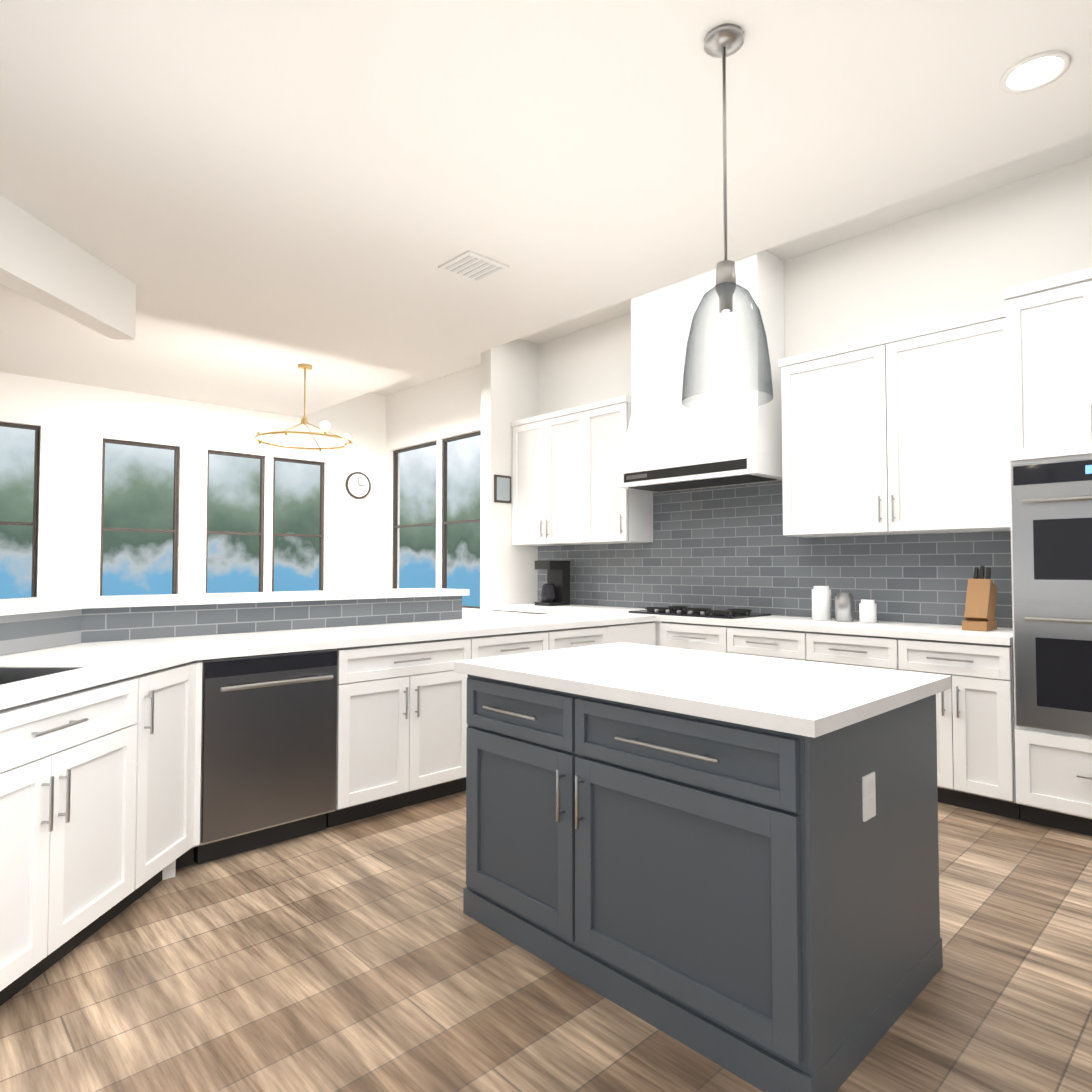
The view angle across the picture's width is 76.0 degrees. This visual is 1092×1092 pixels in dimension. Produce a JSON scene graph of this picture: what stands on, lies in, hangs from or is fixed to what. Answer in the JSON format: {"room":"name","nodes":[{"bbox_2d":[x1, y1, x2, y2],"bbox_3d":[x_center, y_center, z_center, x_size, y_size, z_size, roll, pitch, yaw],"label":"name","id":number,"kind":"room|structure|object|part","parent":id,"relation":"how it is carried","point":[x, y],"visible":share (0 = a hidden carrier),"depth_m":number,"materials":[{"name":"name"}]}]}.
{"room":"kitchen","nodes":[
{"label":"kitchen","id":0,"kind":"room"},
{"bbox_2d":[0,372,385,596],"bbox_3d":[-5.137,-0.290,6.279,8.270,3.500,0.150,2,-2,-43],"label":"wall","id":1,"kind":"structure","parent":0,"point":[76,423],"depth_m":7.40,"materials":[{"name":"white paint"}]},
{"bbox_2d":[0,422,39,596],"bbox_3d":[-5.091,-0.214,6.286,0.846,1.846,0.100,2,-2,-43],"label":"nook window","id":2,"kind":"structure","parent":1,"relation":"in","point":[34,523],"depth_m":6.56,"materials":[{"name":"brown metal"}]},
{"bbox_2d":[100,439,178,595],"bbox_3d":[-4.162,-0.163,7.165,0.706,1.796,0.100,2,-2,-43],"label":"nook window","id":3,"kind":"structure","parent":1,"relation":"in","point":[174,531],"depth_m":7.29,"materials":[{"name":"brown metal"}]},
{"bbox_2d":[205,450,323,592],"bbox_3d":[-3.215,-0.135,8.069,1.366,1.796,0.110,2,-2,-43],"label":"nook window","id":4,"kind":"structure","parent":1,"relation":"in","point":[266,534],"depth_m":8.05,"materials":[{"name":"brown metal"}]},
{"bbox_2d":[345,472,370,498],"bbox_3d":[-2.363,-0.763,8.797,0.340,0.340,0.034,2,-2,-43],"label":"wall clock","id":5,"kind":"object","parent":1,"relation":"attached to","point":[357,485],"visible":0.96,"depth_m":8.78,"materials":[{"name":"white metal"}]},
{"bbox_2d":[0,680,466,887],"bbox_3d":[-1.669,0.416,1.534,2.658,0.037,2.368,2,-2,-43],"label":"doors","id":6,"kind":"structure","parent":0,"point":[67,817],"depth_m":2.64,"materials":[{"name":"white wood"}]},
{"bbox_2d":[480,339,537,617],"bbox_3d":[-0.349,-0.274,6.794,0.610,3.500,0.150,2,-2,-43],"label":"wall","id":7,"kind":"structure","parent":0,"point":[509,395],"depth_m":6.65,"materials":[{"name":"white paint"}]},
{"bbox_2d":[494,474,510,503],"bbox_3d":[-0.410,-0.539,6.626,0.200,0.260,0.017,2,-2,-43],"label":"picture frame","id":8,"kind":"object","parent":7,"relation":"attached to","point":[502,488],"visible":0.96,"depth_m":6.61,"materials":[{"name":"brown metal"}]},
{"bbox_2d":[0,791,1091,1091],"bbox_3d":[-1.231,1.387,2.213,8.420,0.100,11.350,2,-2,-43],"label":"floor","id":9,"kind":"structure","parent":0,"point":[364,955],"depth_m":2.09,"materials":[{"name":"brown wood"}]},
{"bbox_2d":[0,632,411,1005],"bbox_3d":[-2.201,0.784,1.783,2.685,1.080,2.488,2,-2,-43],"label":"base cabinet","id":10,"kind":"object","parent":9,"relation":"on","point":[100,746],"depth_m":2.36,"materials":[{"name":"white wood"}]},
{"bbox_2d":[0,588,468,679],"bbox_3d":[-1.660,0.244,2.454,4.780,0.040,2.792,2,-2,-43],"label":"countertop","id":11,"kind":"structure","parent":10,"relation":"on","point":[39,636],"depth_m":3.30,"materials":[{"name":"white stone"}]},
{"bbox_2d":[0,612,655,775],"bbox_3d":[-0.929,0.454,2.775,5.640,0.039,2.361,2,-2,-43],"label":"countertop","id":12,"kind":"structure","parent":10,"relation":"on","point":[418,629],"depth_m":3.99,"materials":[{"name":"white stone"}]},
{"bbox_2d":[194,649,336,863],"bbox_3d":[-1.406,0.935,3.335,0.602,0.872,0.661,2,-2,-43],"label":"dishwasher","id":13,"kind":"object","parent":9,"relation":"on","point":[268,753],"visible":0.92,"depth_m":3.12,"materials":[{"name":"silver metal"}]},
{"bbox_2d":[412,632,483,804],"bbox_3d":[-0.915,0.948,3.889,0.864,0.880,0.672,2,-2,-43],"label":"base cabinet","id":14,"kind":"object","parent":9,"relation":"on","point":[433,659],"depth_m":3.79,"materials":[{"name":"white wood"}]},
{"bbox_2d":[487,607,530,616],"bbox_3d":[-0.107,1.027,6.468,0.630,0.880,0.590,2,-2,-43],"label":"countertop","id":15,"kind":"structure","parent":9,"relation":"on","point":[494,611],"depth_m":6.32,"materials":[{"name":"white stone"}]},
{"bbox_2d":[484,628,559,657],"bbox_3d":[-0.431,0.962,4.348,0.728,0.880,0.672,2,-2,-43],"label":"base cabinet","id":16,"kind":"object","parent":9,"relation":"on","point":[530,640],"depth_m":4.17,"materials":[{"name":"white wood"}]},
{"bbox_2d":[531,611,566,614],"bbox_3d":[0.274,1.015,6.066,0.630,0.880,0.774,2,-2,-43],"label":"base cabinet","id":17,"kind":"object","parent":9,"relation":"on","point":[532,612],"depth_m":5.92,"materials":[{"name":"white"}]},
{"bbox_2d":[560,624,611,648],"bbox_3d":[-0.036,0.974,4.722,0.614,0.880,0.672,2,-2,-43],"label":"base cabinet","id":18,"kind":"object","parent":9,"relation":"on","point":[580,635],"depth_m":4.55,"materials":[{"name":"white wood"}]},
{"bbox_2d":[612,620,655,645],"bbox_3d":[0.353,0.985,5.091,0.588,0.880,0.672,2,-2,-43],"label":"base cabinet","id":19,"kind":"object","parent":9,"relation":"on","point":[643,632],"depth_m":4.90,"materials":[{"name":"white wood"}]},
{"bbox_2d":[654,619,658,645],"bbox_3d":[0.772,0.999,5.540,0.630,0.880,0.804,2,-2,-43],"label":"base cabinet","id":20,"kind":"object","parent":9,"relation":"on","point":[657,620],"depth_m":5.08,"materials":[{"name":"white wood"}]},
{"bbox_2d":[659,619,734,653],"bbox_3d":[1.260,0.983,5.025,0.630,0.880,0.614,2,-2,-43],"label":"base cabinet","id":21,"kind":"object","parent":9,"relation":"on","point":[714,637],"depth_m":4.81,"materials":[{"name":"white wood"}]},
{"bbox_2d":[454,670,942,1091],"bbox_3d":[0.466,0.902,2.392,0.940,0.880,1.333,2,-2,-43],"label":"kitchen island","id":22,"kind":"object","parent":9,"relation":"on","point":[729,862],"depth_m":1.91,"materials":[{"name":"grey wood"}]},
{"bbox_2d":[454,642,950,737],"bbox_3d":[0.480,0.443,2.421,0.950,0.040,1.385,2,-2,-43],"label":"island countertop","id":23,"kind":"structure","parent":22,"relation":"on","point":[822,699],"depth_m":2.15,"materials":[{"name":"white stone"}]},
{"bbox_2d":[735,623,818,661],"bbox_3d":[1.638,0.971,4.626,0.630,0.880,0.614,2,-2,-43],"label":"base cabinet","id":24,"kind":"object","parent":9,"relation":"on","point":[793,643],"depth_m":4.38,"materials":[{"name":"white wood"}]},
{"bbox_2d":[815,631,910,671],"bbox_3d":[1.988,0.959,4.258,0.630,0.880,0.658,2,-2,-43],"label":"base cabinet","id":25,"kind":"object","parent":9,"relation":"on","point":[852,648],"depth_m":3.99,"materials":[{"name":"white wood"}]},
{"bbox_2d":[911,635,1019,819],"bbox_3d":[2.332,0.948,3.895,0.630,0.880,0.598,2,-2,-43],"label":"base cabinet","id":26,"kind":"object","parent":9,"relation":"on","point":[975,724],"depth_m":3.59,"materials":[{"name":"white wood"}]},
{"bbox_2d":[487,603,1012,642],"bbox_3d":[1.111,0.527,5.191,0.638,0.039,4.140,2,-2,-43],"label":"countertop","id":27,"kind":"structure","parent":26,"relation":"on","point":[929,631],"depth_m":4.27,"materials":[{"name":"white stone"}]},
{"bbox_2d":[535,561,569,605],"bbox_3d":[0.059,0.340,6.424,0.260,0.409,0.200,2,-2,-43],"label":"coffee maker","id":28,"kind":"object","parent":27,"relation":"on","point":[555,590],"visible":1,"depth_m":6.38,"materials":[{"name":"black plastic"}]},
{"bbox_2d":[629,606,770,618],"bbox_3d":[1.130,0.486,5.202,0.520,0.042,0.900,2,-2,-43],"label":"cooktop","id":29,"kind":"object","parent":27,"relation":"in","point":[708,612],"visible":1,"depth_m":5.05,"materials":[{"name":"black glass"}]},
{"bbox_2d":[812,586,830,620],"bbox_3d":[1.822,0.377,4.621,0.117,0.224,0.120,2,-2,-43],"label":"canister","id":30,"kind":"object","parent":27,"relation":"on","point":[821,604],"depth_m":4.57,"materials":[{"name":"white ceramic"}]},
{"bbox_2d":[830,591,853,621],"bbox_3d":[1.925,0.394,4.511,0.107,0.184,0.110,2,-2,-43],"label":"canister","id":31,"kind":"object","parent":27,"relation":"on","point":[844,612],"depth_m":4.47,"materials":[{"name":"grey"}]},
{"bbox_2d":[859,599,876,622],"bbox_3d":[2.028,0.411,4.402,0.098,0.144,0.100,2,-2,-43],"label":"canister","id":32,"kind":"object","parent":27,"relation":"on","point":[867,608],"depth_m":4.36,"materials":[{"name":"white ceramic"}]},
{"bbox_2d":[962,566,996,630],"bbox_3d":[2.440,0.290,3.928,0.241,0.356,0.120,2,-2,-43],"label":"knife block","id":33,"kind":"object","parent":27,"relation":"on","point":[980,606],"visible":0.98,"depth_m":3.89,"materials":[{"name":"brown wood"}]},
{"bbox_2d":[1003,267,1091,835],"bbox_3d":[2.774,0.038,3.401,0.704,2.670,0.765,2,-2,-43],"label":"tall cabinet","id":34,"kind":"object","parent":9,"relation":"on","point":[1049,347],"visible":1,"depth_m":3.36,"materials":[{"name":"white wood"}]},
{"bbox_2d":[0,0,1091,416],"bbox_3d":[-1.706,-1.950,1.864,7.110,0.450,11.350,2,-2,-43],"label":"ceiling","id":35,"kind":"structure","parent":0,"point":[256,202],"depth_m":2.99,"materials":[{"name":"white paint"}]},
{"bbox_2d":[0,195,135,338],"bbox_3d":[-2.719,-1.548,1.909,0.150,0.349,4.970,0,-2,2],"label":"header beam","id":36,"kind":"structure","parent":35,"relation":"attached to","point":[42,263],"depth_m":3.77,"materials":[{"name":"white paint"}]},
{"bbox_2d":[253,364,353,460],"bbox_3d":[-2.128,-1.200,6.162,0.884,0.786,0.884,2,-2,-43],"label":"chandelier","id":37,"kind":"object","parent":35,"relation":"hanging from","point":[286,441],"visible":1,"depth_m":6.13,"materials":[{"name":"gold metal"}]},
{"bbox_2d":[438,250,508,282],"bbox_3d":[-0.428,-1.647,4.134,0.300,0.015,0.300,2,-2,-43],"label":"ceiling vent","id":38,"kind":"object","parent":35,"relation":"in","point":[473,266],"visible":0.98,"depth_m":4.11,"materials":[{"name":"white metal"}]},
{"bbox_2d":[682,24,772,410],"bbox_3d":[0.599,-1.095,2.335,0.294,1.229,0.294,2,-2,-43],"label":"pendant light","id":39,"kind":"object","parent":35,"relation":"hanging from","point":[723,41],"depth_m":2.32,"materials":[{"name":"silver metal"}]},
{"bbox_3d":[0.599,-0.673,2.322,0.294,0.385,0.294,2,-2,-43],"label":"pendant light shade","id":40,"kind":"part","parent":39,"relation":"part of","materials":[{"name":"glass"}]},
{"bbox_2d":[1000,51,1069,93],"bbox_3d":[1.756,-1.700,2.513,0.207,0.007,0.207,-1,-2,38],"label":"recessed light","id":41,"kind":"object","parent":35,"relation":"in","point":[1034,72],"visible":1,"depth_m":2.49,"materials":[{"name":"white plastic"}]},
{"bbox_2d":[369,133,1091,395],"bbox_3d":[1.349,-2.162,4.767,1.310,0.150,11.350,2,-2,-43],"label":"crown molding","id":42,"kind":"structure","parent":0,"point":[1054,157],"depth_m":4.46,"materials":[{"name":"white"}]},
{"bbox_2d":[385,156,1091,627],"bbox_3d":[1.767,-0.325,5.107,0.160,3.500,11.350,2,-2,-43],"label":"wall","id":43,"kind":"structure","parent":0,"point":[725,548],"depth_m":4.84,"materials":[{"name":"white paint"}]},
{"bbox_2d":[392,431,480,609],"bbox_3d":[-1.254,-0.269,8.272,0.110,1.976,2.096,2,-2,-43],"label":"nook window","id":44,"kind":"structure","parent":43,"relation":"in","point":[441,522],"depth_m":8.25,"materials":[{"name":"brown metal"}]},
{"bbox_2d":[511,403,610,545],"bbox_3d":[0.149,-0.609,6.464,0.350,1.190,1.017,2,-2,-43],"label":"upper cabinet","id":45,"kind":"object","parent":43,"relation":"attached to","point":[565,489],"depth_m":6.31,"materials":[{"name":"white wood"}]},
{"bbox_2d":[591,395,653,543],"bbox_3d":[0.597,-0.623,5.992,0.350,1.190,0.539,2,-2,-43],"label":"upper cabinet","id":46,"kind":"object","parent":43,"relation":"attached to","point":[618,515],"depth_m":5.82,"materials":[{"name":"white wood"}]},
{"bbox_2d":[617,250,784,491],"bbox_3d":[1.164,-1.265,5.302,0.503,1.605,1.220,2,-2,-43],"label":"range hood","id":47,"kind":"object","parent":43,"relation":"attached to","point":[672,442],"visible":0.88,"depth_m":5.09,"materials":[{"name":"white painted wood"},{"name":"stainless steel"}]},
{"bbox_2d":[778,332,901,536],"bbox_3d":[1.964,-0.667,4.551,0.350,1.190,0.744,2,-2,-43],"label":"upper cabinet","id":48,"kind":"object","parent":43,"relation":"attached to","point":[840,403],"depth_m":4.41,"materials":[{"name":"white wood"}]},
{"bbox_2d":[898,307,1010,533],"bbox_3d":[2.389,-0.681,4.102,0.350,1.190,0.744,2,-2,-43],"label":"upper cabinet","id":49,"kind":"object","parent":43,"relation":"attached to","point":[904,432],"depth_m":3.95,"materials":[{"name":"white wood"}]},
{"label":"outside","id":50,"kind":"structure","parent":0,"visible":0},
{"bbox_2d":[0,426,480,606],"bbox_3d":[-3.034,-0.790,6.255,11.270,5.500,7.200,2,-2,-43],"label":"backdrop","id":51,"kind":"structure","parent":50,"point":[138,487],"depth_m":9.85,"materials":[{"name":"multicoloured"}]}
]}

